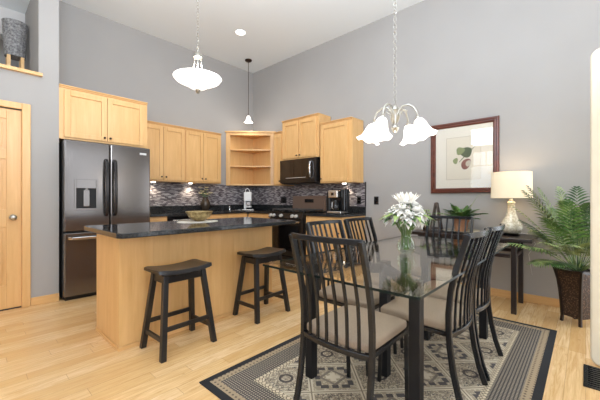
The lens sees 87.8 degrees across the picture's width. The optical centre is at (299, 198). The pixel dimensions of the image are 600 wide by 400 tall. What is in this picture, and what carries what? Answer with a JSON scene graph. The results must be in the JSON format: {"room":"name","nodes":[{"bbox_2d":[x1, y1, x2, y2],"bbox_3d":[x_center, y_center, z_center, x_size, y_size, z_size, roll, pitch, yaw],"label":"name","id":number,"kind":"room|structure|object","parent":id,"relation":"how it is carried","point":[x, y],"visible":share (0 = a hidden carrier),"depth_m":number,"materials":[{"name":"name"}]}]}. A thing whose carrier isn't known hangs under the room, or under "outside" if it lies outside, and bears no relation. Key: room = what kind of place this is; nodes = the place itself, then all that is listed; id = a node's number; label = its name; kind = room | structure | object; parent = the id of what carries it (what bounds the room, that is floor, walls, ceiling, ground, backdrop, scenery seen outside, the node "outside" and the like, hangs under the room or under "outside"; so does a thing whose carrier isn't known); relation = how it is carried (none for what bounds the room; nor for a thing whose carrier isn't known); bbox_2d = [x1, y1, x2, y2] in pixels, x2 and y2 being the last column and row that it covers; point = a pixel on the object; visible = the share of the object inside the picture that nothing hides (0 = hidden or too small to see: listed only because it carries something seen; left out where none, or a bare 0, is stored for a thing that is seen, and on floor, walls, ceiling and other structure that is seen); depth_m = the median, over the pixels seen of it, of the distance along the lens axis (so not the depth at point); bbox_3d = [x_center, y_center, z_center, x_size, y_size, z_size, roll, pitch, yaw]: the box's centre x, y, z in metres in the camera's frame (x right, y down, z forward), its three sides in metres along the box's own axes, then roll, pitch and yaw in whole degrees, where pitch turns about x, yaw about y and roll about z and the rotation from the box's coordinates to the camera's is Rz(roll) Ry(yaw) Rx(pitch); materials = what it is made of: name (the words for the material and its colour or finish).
{"room":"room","nodes":[
{"label":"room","id":0,"kind":"room"},
{"bbox_2d":[0,0,29,13],"bbox_3d":[-4.772,-2.400,2.657,1.773,0.060,3.670,0,0,42],"label":"ceiling","id":1,"kind":"structure","parent":0,"point":[21,6],"depth_m":3.81,"materials":[{"name":"white paint"}]},
{"bbox_2d":[0,6,24,39],"bbox_3d":[-4.843,-2.200,2.722,0.180,0.340,3.670,0,0,42],"label":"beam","id":2,"kind":"structure","parent":1,"relation":"attached to","point":[4,12],"depth_m":3.91,"materials":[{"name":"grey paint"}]},
{"bbox_2d":[0,0,58,297],"bbox_3d":[-4.306,-0.765,2.348,0.908,3.790,3.845,0,0,42],"label":"wall","id":3,"kind":"structure","parent":0,"point":[42,16],"depth_m":3.38,"materials":[{"name":"paint"}]},
{"bbox_2d":[0,108,21,309],"bbox_3d":[-3.157,0.102,2.920,0.108,2.025,0.830,0,0,42],"label":"door","id":4,"kind":"structure","parent":3,"relation":"in","point":[10,119],"depth_m":3.18,"materials":[{"name":"brown wood"}]},
{"bbox_2d":[0,39,24,68],"bbox_3d":[-4.771,-1.965,2.643,1.993,1.390,3.850,0,0,42],"label":"wall niche","id":5,"kind":"object","parent":3,"relation":"in","point":[14,63],"visible":0.04,"depth_m":4.50,"materials":[{"name":"grey paint"}]},
{"bbox_2d":[1,18,27,68],"bbox_3d":[-3.386,-1.690,3.706,0.236,0.779,0.236,0,0,42],"label":"urn","id":6,"kind":"object","parent":5,"relation":"on","point":[14,32],"visible":0.91,"depth_m":3.63,"materials":[{"name":"grey ceramic"}]},
{"bbox_2d":[0,63,42,76],"bbox_3d":[-4.040,-1.317,2.007,0.145,0.035,3.700,0,0,42],"label":"niche ledge","id":7,"kind":"object","parent":5,"relation":"attached to","point":[3,66],"visible":0.73,"depth_m":3.20,"materials":[{"name":"brown wood"}]},
{"bbox_2d":[0,100,30,307],"bbox_3d":[-3.163,0.072,2.925,0.038,2.115,0.970,0,0,42],"label":"door frame","id":8,"kind":"structure","parent":3,"relation":"attached to","point":[26,108],"depth_m":3.25,"materials":[{"name":"brown wood"}]},
{"bbox_2d":[31,293,58,305],"bbox_3d":[-2.747,1.087,3.367,0.014,0.085,0.238,0,0,42],"label":"baseboard","id":9,"kind":"structure","parent":3,"relation":"attached to","point":[52,297],"depth_m":3.36,"materials":[{"name":"brown wood"}]},
{"bbox_2d":[25,1,252,216],"bbox_3d":[-2.234,-0.765,5.392,0.150,3.790,3.793,0,0,42],"label":"wall","id":10,"kind":"structure","parent":0,"point":[97,53],"depth_m":5.06,"materials":[{"name":"paint"}]},
{"bbox_2d":[59,83,147,147],"bbox_3d":[-2.668,-0.972,4.098,0.950,0.603,0.947,0,0,42],"label":"upper cabinet","id":11,"kind":"object","parent":10,"relation":"attached to","point":[85,115],"visible":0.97,"depth_m":3.75,"materials":[{"name":"brown wood"}]},
{"bbox_2d":[146,120,184,182],"bbox_3d":[-2.282,-0.724,4.948,0.370,0.908,0.825,0,0,42],"label":"upper cabinet","id":12,"kind":"object","parent":10,"relation":"attached to","point":[165,142],"visible":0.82,"depth_m":4.92,"materials":[{"name":"brown wood"}]},
{"bbox_2d":[180,127,220,183],"bbox_3d":[-1.767,-0.724,5.510,0.370,0.908,0.694,0,0,42],"label":"upper cabinet","id":13,"kind":"object","parent":10,"relation":"attached to","point":[202,148],"visible":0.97,"depth_m":5.38,"materials":[{"name":"brown wood"}]},
{"bbox_2d":[150,182,252,205],"bbox_3d":[-1.847,-0.073,5.694,0.012,0.394,2.500,0,0,42],"label":"tiled wall","id":14,"kind":"structure","parent":10,"relation":"attached to","point":[161,193],"depth_m":5.60,"materials":[{"name":"tile"}]},
{"bbox_2d":[225,131,275,185],"bbox_3d":[-0.976,-0.790,6.131,0.713,1.070,0.711,0,0,42],"label":"upper cabinet","id":15,"kind":"object","parent":10,"relation":"attached to","point":[249,154],"visible":0.92,"depth_m":6.30,"materials":[{"name":"brown wood"}]},
{"bbox_2d":[59,0,423,72],"bbox_3d":[-0.679,-2.710,1.479,9.600,0.100,7.463,0,0,42],"label":"ceiling","id":16,"kind":"structure","parent":0,"point":[276,31],"depth_m":4.66,"materials":[{"name":"white paint"}]},
{"bbox_2d":[173,0,221,93],"bbox_3d":[-0.996,-1.841,3.042,0.455,1.637,0.455,0,0,-35],"label":"pendant light","id":17,"kind":"object","parent":16,"relation":"hanging from","point":[197,79],"visible":1,"depth_m":2.96,"materials":[{"name":"white glass"}]},
{"bbox_2d":[235,29,245,35],"bbox_3d":[-0.954,-2.657,4.998,0.180,0.006,0.180,0,0,42],"label":"recessed light","id":18,"kind":"object","parent":16,"relation":"in","point":[239,32],"visible":1,"depth_m":5.00,"materials":[{"name":"white plastic"}]},
{"bbox_2d":[244,59,252,123],"bbox_3d":[-0.991,-2.059,5.994,0.175,1.202,0.176,0,0,42],"label":"pendant light","id":19,"kind":"object","parent":16,"relation":"hanging from","point":[248,119],"visible":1,"depth_m":5.99,"materials":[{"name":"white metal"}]},
{"bbox_2d":[356,0,437,145],"bbox_3d":[0.687,-1.526,2.238,0.505,2.267,0.409,0,0,-6],"label":"chandelier","id":20,"kind":"object","parent":16,"relation":"hanging from","point":[377,131],"visible":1,"depth_m":2.20,"materials":[{"name":"white glass"}]},
{"bbox_2d":[0,264,599,399],"bbox_3d":[-0.679,1.180,1.479,9.600,0.100,7.463,0,0,42],"label":"floor","id":21,"kind":"structure","parent":0,"point":[55,350],"depth_m":2.30,"materials":[{"name":"brown wood"}]},
{"bbox_2d":[59,139,149,300],"bbox_3d":[-2.511,0.242,3.956,0.852,1.775,0.910,0,0,42],"label":"refrigerator","id":22,"kind":"object","parent":21,"relation":"on","point":[100,184],"visible":0.8,"depth_m":3.57,"materials":[{"name":"grey metal"}]},
{"bbox_2d":[150,216,166,221],"bbox_3d":[-2.314,0.698,4.691,0.660,0.865,0.390,0,0,42],"label":"base cabinet","id":23,"kind":"object","parent":21,"relation":"on","point":[164,218],"visible":0.03,"depth_m":4.53,"materials":[{"name":"brown wood"}]},
{"bbox_2d":[139,259,216,363],"bbox_3d":[-0.937,0.821,2.419,0.357,0.619,0.448,0,0,40],"label":"bar stool","id":24,"kind":"object","parent":21,"relation":"on","point":[188,270],"visible":1,"depth_m":2.35,"materials":[{"name":"black wood"}]},
{"bbox_2d":[167,215,191,220],"bbox_3d":[-1.970,0.698,5.054,0.666,0.865,0.600,0,0,42],"label":"dishwasher","id":25,"kind":"object","parent":21,"relation":"on","point":[169,218],"visible":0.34,"depth_m":4.73,"materials":[{"name":"black metal"}]},
{"bbox_2d":[96,226,272,351],"bbox_3d":[-1.025,0.699,3.055,0.561,0.862,1.546,0,0,42],"label":"kitchen island","id":26,"kind":"object","parent":21,"relation":"on","point":[123,282],"visible":0.61,"depth_m":2.60,"materials":[{"name":"brown wood"}]},
{"bbox_2d":[84,217,295,238],"bbox_3d":[-0.927,0.249,2.966,0.885,0.038,1.720,0,0,42],"label":"island countertop","id":27,"kind":"structure","parent":26,"relation":"on","point":[146,229],"depth_m":2.56,"materials":[{"name":"stone"}]},
{"bbox_2d":[177,220,216,222],"bbox_3d":[-1.013,0.228,3.098,0.322,0.004,0.403,0,0,42],"label":"mat","id":28,"kind":"object","parent":27,"relation":"on","point":[190,221],"visible":0.85,"depth_m":3.07,"materials":[{"name":"beige"}]},
{"bbox_2d":[185,211,212,220],"bbox_3d":[-1.007,0.176,3.120,0.266,0.098,0.266,0,0,42],"label":"decorative bowl","id":29,"kind":"object","parent":28,"relation":"on","point":[194,215],"visible":0.94,"depth_m":3.04,"materials":[{"name":"beige ceramic"}]},
{"bbox_2d":[207,213,246,218],"bbox_3d":[-1.473,0.698,5.609,0.660,0.865,0.880,0,0,42],"label":"base cabinet","id":30,"kind":"object","parent":21,"relation":"on","point":[213,216],"visible":0.02,"depth_m":5.42,"materials":[{"name":"brown wood"}]},
{"bbox_2d":[150,204,292,216],"bbox_3d":[-1.386,0.195,5.279,1.252,0.139,2.512,0,0,42],"label":"countertop","id":31,"kind":"structure","parent":30,"relation":"on","point":[155,211],"depth_m":5.56,"materials":[{"name":"stone"}]},
{"bbox_2d":[200,197,209,210],"bbox_3d":[-1.670,0.100,5.504,0.176,0.250,0.176,0,0,42],"label":"flower vase","id":32,"kind":"object","parent":31,"relation":"on","point":[205,203],"visible":0.84,"depth_m":5.45,"materials":[{"name":"brown ceramic"}]},
{"bbox_2d":[242,188,254,209],"bbox_3d":[-1.006,0.011,6.080,0.220,0.428,0.190,0,0,-3],"label":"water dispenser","id":33,"kind":"object","parent":31,"relation":"on","point":[247,195],"visible":0.97,"depth_m":6.03,"materials":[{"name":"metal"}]},
{"bbox_2d":[248,213,270,217],"bbox_3d":[-0.532,0.698,5.744,0.615,0.865,0.660,0,0,42],"label":"base cabinet","id":34,"kind":"object","parent":21,"relation":"on","point":[256,215],"visible":0.06,"depth_m":5.54,"materials":[{"name":"brown wood"}]},
{"bbox_2d":[233,247,290,323],"bbox_3d":[-0.375,0.821,3.084,0.357,0.619,0.448,0,0,40],"label":"bar stool","id":35,"kind":"object","parent":21,"relation":"on","point":[267,254],"visible":1,"depth_m":3.02,"materials":[{"name":"black wood"}]},
{"bbox_2d":[269,196,325,269],"bbox_3d":[-0.039,0.527,5.238,0.765,1.145,0.716,0,0,42],"label":"range","id":36,"kind":"object","parent":21,"relation":"on","point":[302,205],"visible":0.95,"depth_m":5.07,"materials":[{"name":"black metal"}]},
{"bbox_2d":[270,210,325,212],"bbox_3d":[-0.042,0.221,5.235,0.765,0.018,0.563,0,0,43],"label":"cooktop","id":37,"kind":"object","parent":36,"relation":"in","point":[281,211],"depth_m":5.09,"materials":[{"name":"black metal"}]},
{"bbox_2d":[306,216,364,278],"bbox_3d":[0.528,0.698,4.772,0.670,0.865,0.660,0,0,42],"label":"base cabinet","id":38,"kind":"object","parent":21,"relation":"on","point":[308,218],"visible":0.33,"depth_m":4.53,"materials":[{"name":"brown wood"}]},
{"bbox_2d":[305,206,365,217],"bbox_3d":[0.542,0.195,4.778,0.687,0.139,0.647,0,0,42],"label":"countertop","id":39,"kind":"structure","parent":38,"relation":"on","point":[354,211],"depth_m":4.70,"materials":[{"name":"stone"}]},
{"bbox_2d":[327,192,331,210],"bbox_3d":[0.471,0.058,4.926,0.104,0.336,0.104,0,0,42],"label":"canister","id":40,"kind":"object","parent":39,"relation":"on","point":[329,200],"visible":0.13,"depth_m":4.88,"materials":[{"name":"black plastic"}]},
{"bbox_2d":[327,189,349,213],"bbox_3d":[0.568,0.043,4.668,0.250,0.365,0.291,0,0,35],"label":"coffee maker","id":41,"kind":"object","parent":39,"relation":"on","point":[340,204],"visible":1,"depth_m":4.61,"materials":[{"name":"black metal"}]},
{"bbox_2d":[199,295,556,399],"bbox_3d":[0.783,1.125,2.280,1.565,0.008,2.440,0,0,42],"label":"area rug","id":42,"kind":"object","parent":21,"relation":"on","point":[521,373],"visible":0.59,"depth_m":2.00,"materials":[{"name":"beige carpet"}]},
{"bbox_2d":[289,233,408,399],"bbox_3d":[0.269,0.650,1.641,0.432,0.950,0.547,0,0,42],"label":"dining chair","id":43,"kind":"object","parent":42,"relation":"on","point":[367,330],"visible":1,"depth_m":1.52,"materials":[{"name":"black wood"}]},
{"bbox_2d":[307,305,406,352],"bbox_3d":[0.303,0.672,1.677,0.396,0.065,0.428,0,0,43],"label":"seat cushion","id":44,"kind":"object","parent":43,"relation":"on","point":[389,328],"depth_m":1.57,"materials":[{"name":"beige fabric"}]},
{"bbox_2d":[305,220,396,375],"bbox_3d":[0.365,0.650,2.290,0.547,0.950,0.432,0,0,42],"label":"dining chair","id":45,"kind":"object","parent":42,"relation":"on","point":[338,286],"visible":0.53,"depth_m":2.25,"materials":[{"name":"black wood"}]},
{"bbox_2d":[319,281,393,307],"bbox_3d":[0.401,0.672,2.257,0.428,0.065,0.396,0,0,43],"label":"seat cushion","id":46,"kind":"object","parent":45,"relation":"on","point":[338,286],"depth_m":2.15,"materials":[{"name":"beige fabric"}]},
{"bbox_2d":[343,217,420,348],"bbox_3d":[0.699,0.650,2.655,0.547,0.950,0.432,0,0,42],"label":"dining chair","id":47,"kind":"object","parent":42,"relation":"on","point":[396,287],"visible":0.49,"depth_m":2.70,"materials":[{"name":"black wood"}]},
{"bbox_2d":[357,273,420,291],"bbox_3d":[0.736,0.672,2.622,0.428,0.065,0.396,0,0,43],"label":"seat cushion","id":48,"kind":"object","parent":47,"relation":"on","point":[395,286],"depth_m":2.50,"materials":[{"name":"beige fabric"}]},
{"bbox_2d":[263,236,509,399],"bbox_3d":[0.783,0.753,2.250,0.934,0.736,1.965,0,0,42],"label":"dining table","id":49,"kind":"object","parent":42,"relation":"on","point":[417,335],"visible":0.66,"depth_m":1.94,"materials":[{"name":"clear glass"}]},
{"bbox_3d":[0.740,0.271,2.177,0.144,0.226,0.144,0,0,43],"label":"flower vase","id":50,"kind":"object","parent":49,"relation":"on","visible":0},
{"bbox_2d":[379,217,401,245],"bbox_3d":[0.632,0.229,2.190,0.156,0.210,0.133,0,0,-9],"label":"stem","id":51,"kind":"object","parent":50,"relation":"in","point":[389,217],"visible":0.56,"depth_m":2.18,"materials":[{"name":"green plant"}]},
{"bbox_2d":[379,213,402,231],"bbox_3d":[0.621,0.218,2.131,0.152,0.232,0.179,0,0,42],"label":"stem","id":52,"kind":"object","parent":50,"relation":"in","point":[394,216],"visible":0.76,"depth_m":2.09,"materials":[{"name":"green plant"}]},
{"bbox_2d":[383,211,403,237],"bbox_3d":[0.663,0.218,2.209,0.179,0.276,0.117,0,0,-13],"label":"flower","id":53,"kind":"object","parent":50,"relation":"in","point":[388,212],"visible":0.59,"depth_m":2.18,"materials":[{"name":"white plant"}]},
{"bbox_2d":[389,211,404,238],"bbox_3d":[0.672,0.217,2.164,0.105,0.277,0.154,0,0,42],"label":"flower","id":54,"kind":"object","parent":50,"relation":"in","point":[392,217],"visible":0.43,"depth_m":2.13,"materials":[{"name":"white plant"}]},
{"bbox_2d":[388,205,408,248],"bbox_3d":[0.687,0.199,2.221,0.151,0.314,0.108,0,0,2],"label":"flower","id":55,"kind":"object","parent":50,"relation":"in","point":[391,209],"visible":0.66,"depth_m":2.20,"materials":[{"name":"white plant"}]},
{"bbox_2d":[391,203,406,239],"bbox_3d":[0.688,0.192,2.172,0.129,0.328,0.128,0,0,42],"label":"flower","id":56,"kind":"object","parent":50,"relation":"in","point":[399,203],"visible":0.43,"depth_m":2.17,"materials":[{"name":"white plant"}]},
{"bbox_2d":[392,192,405,225],"bbox_3d":[0.697,0.109,2.203,0.081,0.313,0.115,0,0,-40],"label":"flower","id":57,"kind":"object","parent":50,"relation":"in","point":[394,196],"visible":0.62,"depth_m":2.20,"materials":[{"name":"white plant"}]},
{"bbox_2d":[392,220,409,246],"bbox_3d":[0.697,0.240,2.086,0.116,0.188,0.140,0,0,42],"label":"stem","id":58,"kind":"object","parent":50,"relation":"in","point":[399,221],"visible":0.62,"depth_m":2.09,"materials":[{"name":"green plant"}]},
{"bbox_2d":[393,204,410,226],"bbox_3d":[0.712,0.197,2.103,0.164,0.318,0.124,0,0,-30],"label":"flower","id":59,"kind":"object","parent":50,"relation":"in","point":[401,208],"visible":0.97,"depth_m":2.08,"materials":[{"name":"white plant"}]},
{"bbox_2d":[396,192,407,229],"bbox_3d":[0.705,0.108,2.153,0.082,0.314,0.129,0,0,42],"label":"flower","id":60,"kind":"object","parent":50,"relation":"in","point":[401,198],"visible":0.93,"depth_m":2.13,"materials":[{"name":"white plant"}]},
{"bbox_2d":[398,209,415,240],"bbox_3d":[0.735,0.213,2.087,0.140,0.286,0.180,0,0,42],"label":"flower","id":61,"kind":"object","parent":50,"relation":"in","point":[407,218],"visible":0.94,"depth_m":2.04,"materials":[{"name":"white plant"}]},
{"bbox_2d":[407,192,417,232],"bbox_3d":[0.765,0.108,2.123,0.096,0.313,0.092,0,0,42],"label":"flower","id":62,"kind":"object","parent":50,"relation":"in","point":[411,198],"visible":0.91,"depth_m":2.12,"materials":[{"name":"white plant"}]},
{"bbox_2d":[403,218,423,246],"bbox_3d":[0.749,0.229,2.068,0.133,0.210,0.156,0,0,11],"label":"stem","id":63,"kind":"object","parent":50,"relation":"in","point":[413,219],"visible":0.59,"depth_m":2.03,"materials":[{"name":"green plant"}]},
{"bbox_2d":[406,206,425,241],"bbox_3d":[0.785,0.200,2.105,0.121,0.312,0.180,0,0,4],"label":"flower","id":64,"kind":"object","parent":50,"relation":"in","point":[417,210],"visible":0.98,"depth_m":2.05,"materials":[{"name":"white plant"}]},
{"bbox_2d":[406,216,426,242],"bbox_3d":[0.801,0.221,2.132,0.115,0.269,0.162,0,0,-15],"label":"flower","id":65,"kind":"object","parent":50,"relation":"in","point":[418,223],"visible":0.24,"depth_m":2.08,"materials":[{"name":"white plant"}]},
{"bbox_2d":[411,201,423,211],"bbox_3d":[0.785,0.185,2.134,0.132,0.340,0.111,0,0,3],"label":"flower","id":66,"kind":"object","parent":50,"relation":"in","point":[414,203],"visible":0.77,"depth_m":2.12,"materials":[{"name":"white plant"}]},
{"bbox_2d":[410,221,430,246],"bbox_3d":[0.831,0.240,2.133,0.139,0.188,0.116,0,0,42],"label":"stem","id":67,"kind":"object","parent":50,"relation":"in","point":[425,221],"visible":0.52,"depth_m":2.15,"materials":[{"name":"green plant"}]},
{"bbox_2d":[409,214,433,246],"bbox_3d":[0.786,0.218,2.057,0.178,0.232,0.152,0,0,42],"label":"stem","id":68,"kind":"object","parent":50,"relation":"in","point":[417,217],"visible":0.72,"depth_m":2.04,"materials":[{"name":"green plant"}]},
{"bbox_2d":[377,228,489,399],"bbox_3d":[0.809,0.650,1.877,0.547,0.950,0.432,0,0,42],"label":"dining chair","id":69,"kind":"object","parent":42,"relation":"on","point":[447,315],"visible":0.84,"depth_m":1.70,"materials":[{"name":"black wood"}]},
{"bbox_2d":[381,293,463,330],"bbox_3d":[0.772,0.672,1.910,0.428,0.065,0.396,0,0,43],"label":"seat cushion","id":70,"kind":"object","parent":69,"relation":"on","point":[434,308],"depth_m":1.79,"materials":[{"name":"beige fabric"}]},
{"bbox_2d":[411,215,473,329],"bbox_3d":[1.332,0.650,2.934,0.432,0.950,0.547,0,0,42],"label":"dining chair","id":71,"kind":"object","parent":42,"relation":"on","point":[439,272],"visible":0.43,"depth_m":2.98,"materials":[{"name":"black wood"}]},
{"bbox_2d":[411,264,465,280],"bbox_3d":[1.299,0.672,2.898,0.396,0.065,0.428,0,0,43],"label":"seat cushion","id":72,"kind":"object","parent":71,"relation":"on","point":[439,272],"depth_m":2.78,"materials":[{"name":"beige fabric"}]},
{"bbox_2d":[424,223,504,380],"bbox_3d":[1.126,0.650,2.223,0.547,0.950,0.432,0,0,42],"label":"dining chair","id":73,"kind":"object","parent":42,"relation":"on","point":[480,295],"visible":0.68,"depth_m":2.07,"materials":[{"name":"black wood"}]},
{"bbox_2d":[424,280,483,306],"bbox_3d":[1.090,0.672,2.257,0.428,0.065,0.396,0,0,43],"label":"seat cushion","id":74,"kind":"object","parent":73,"relation":"on","point":[441,293],"depth_m":2.16,"materials":[{"name":"beige fabric"}]},
{"bbox_2d":[411,229,538,314],"bbox_3d":[1.926,0.759,3.532,1.188,0.742,0.580,0,0,42],"label":"console table","id":75,"kind":"object","parent":21,"relation":"on","point":[523,238],"visible":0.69,"depth_m":3.36,"materials":[{"name":"brown wood"}]},
{"bbox_2d":[423,210,432,229],"bbox_3d":[1.571,0.264,3.889,0.206,0.246,0.209,0,0,-25],"label":"plant","id":76,"kind":"object","parent":75,"relation":"on","point":[426,212],"visible":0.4,"depth_m":3.87,"materials":[{"name":"green plant"}]},
{"bbox_2d":[429,202,442,230],"bbox_3d":[1.663,0.217,3.806,0.128,0.344,0.127,0,0,42],"label":"ornament","id":77,"kind":"object","parent":75,"relation":"on","point":[436,204],"visible":0.73,"depth_m":3.79,"materials":[{"name":"grey wood"}]},
{"bbox_2d":[442,228,479,232],"bbox_3d":[1.866,0.377,3.620,0.400,0.021,0.400,0,0,42],"label":"serving plate","id":78,"kind":"object","parent":75,"relation":"on","point":[448,229],"visible":0.38,"depth_m":3.62,"materials":[{"name":"beige ceramic"}]},
{"bbox_2d":[433,197,486,231],"bbox_3d":[1.839,0.163,3.606,0.515,0.431,0.489,0,0,-12],"label":"potted fern","id":79,"kind":"object","parent":78,"relation":"on","point":[456,211],"visible":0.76,"depth_m":3.56,"materials":[{"name":"green plant"}]},
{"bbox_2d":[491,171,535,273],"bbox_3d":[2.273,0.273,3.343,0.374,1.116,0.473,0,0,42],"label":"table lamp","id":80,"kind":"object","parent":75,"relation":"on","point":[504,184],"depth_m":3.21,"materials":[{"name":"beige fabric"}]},
{"bbox_2d":[507,185,589,327],"bbox_3d":[2.445,0.473,2.772,1.032,1.316,0.879,0,0,-12],"label":"potted palm","id":81,"kind":"object","parent":21,"relation":"on","point":[573,279],"visible":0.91,"depth_m":2.79,"materials":[{"name":"green plant"}]},
{"bbox_2d":[556,269,589,319],"bbox_3d":[2.520,0.865,2.831,0.226,0.410,0.226,0,0,-13],"label":"planter","id":82,"kind":"object","parent":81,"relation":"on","point":[573,285],"depth_m":2.78,"materials":[{"name":"brown wicker"}]},
{"bbox_2d":[583,364,599,390],"bbox_3d":[1.890,1.126,1.931,0.202,0.006,0.330,0,0,42],"label":"floor vent","id":83,"kind":"object","parent":21,"relation":"in","point":[591,374],"visible":1,"depth_m":1.97,"materials":[{"name":"black metal"}]},
{"bbox_2d":[590,48,599,365],"bbox_3d":[2.206,0.058,1.932,0.598,2.136,0.050,0,0,42],"label":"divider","id":84,"kind":"object","parent":21,"relation":"on","point":[595,56],"visible":1,"depth_m":2.10,"materials":[{"name":"beige"}]},
{"bbox_2d":[253,0,599,298],"bbox_3d":[2.191,-0.765,3.808,8.515,3.790,0.150,0,0,42],"label":"wall","id":85,"kind":"structure","parent":0,"point":[525,63],"depth_m":3.85,"materials":[{"name":"paint"}]},
{"bbox_2d":[273,131,293,185],"bbox_3d":[-0.312,-0.720,5.740,0.220,0.970,0.364,0,0,42],"label":"upper cabinet","id":86,"kind":"object","parent":85,"relation":"attached to","point":[277,135],"visible":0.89,"depth_m":5.64,"materials":[{"name":"brown wood"}]},
{"bbox_2d":[281,113,330,160],"bbox_3d":[0.082,-1.022,5.378,0.846,0.703,0.364,0,0,42],"label":"upper cabinet","id":87,"kind":"object","parent":85,"relation":"attached to","point":[300,135],"visible":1,"depth_m":5.23,"materials":[{"name":"brown wood"}]},
{"bbox_2d":[280,157,322,184],"bbox_3d":[0.059,-0.455,5.352,0.805,0.420,0.444,0,0,42],"label":"microwave","id":88,"kind":"object","parent":87,"relation":"attached to","point":[304,171],"visible":0.94,"depth_m":5.17,"materials":[{"name":"black metal"}]},
{"bbox_2d":[253,183,364,211],"bbox_3d":[-0.001,-0.220,5.707,2.718,0.900,0.012,0,0,42],"label":"tiled wall","id":89,"kind":"structure","parent":85,"relation":"attached to","point":[266,195],"depth_m":5.71,"materials":[{"name":"tile"}]},
{"bbox_2d":[281,197,286,202],"bbox_3d":[-0.313,0.030,5.979,0.150,0.120,0.008,0,0,42],"label":"wall outlet","id":90,"kind":"object","parent":89,"relation":"attached to","point":[283,199],"visible":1,"depth_m":5.97,"materials":[{"name":"black plastic"}]},
{"bbox_2d":[319,116,362,183],"bbox_3d":[0.632,-0.721,4.874,0.603,0.958,0.364,0,0,42],"label":"upper cabinet","id":91,"kind":"object","parent":85,"relation":"attached to","point":[341,152],"visible":1,"depth_m":4.73,"materials":[{"name":"brown wood"}]},
{"bbox_2d":[374,196,378,204],"bbox_3d":[1.140,0.030,4.663,0.074,0.120,0.008,0,0,42],"label":"wall outlet","id":92,"kind":"object","parent":85,"relation":"attached to","point":[376,198],"visible":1,"depth_m":4.66,"materials":[{"name":"black plastic"}]},
{"bbox_2d":[431,116,499,192],"bbox_3d":[2.008,-0.511,3.849,0.770,0.887,0.036,0,0,42],"label":"framed print","id":93,"kind":"object","parent":85,"relation":"attached to","point":[464,154],"visible":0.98,"depth_m":3.83,"materials":[{"name":"white paper"}]},
{"bbox_2d":[409,274,559,306],"bbox_3d":[1.972,1.087,3.898,2.600,0.085,0.014,0,0,42],"label":"baseboard","id":94,"kind":"structure","parent":85,"relation":"attached to","point":[543,300],"depth_m":3.39,"materials":[{"name":"brown wood"}]},
{"bbox_2d":[452,219,469,231],"bbox_3d":[1.866,0.306,3.620,0.180,0.146,0.180,0,0,43],"label":"pot","id":95,"kind":"object","parent":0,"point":[456,221],"depth_m":3.56,"materials":[{"name":"brown ceramic"}]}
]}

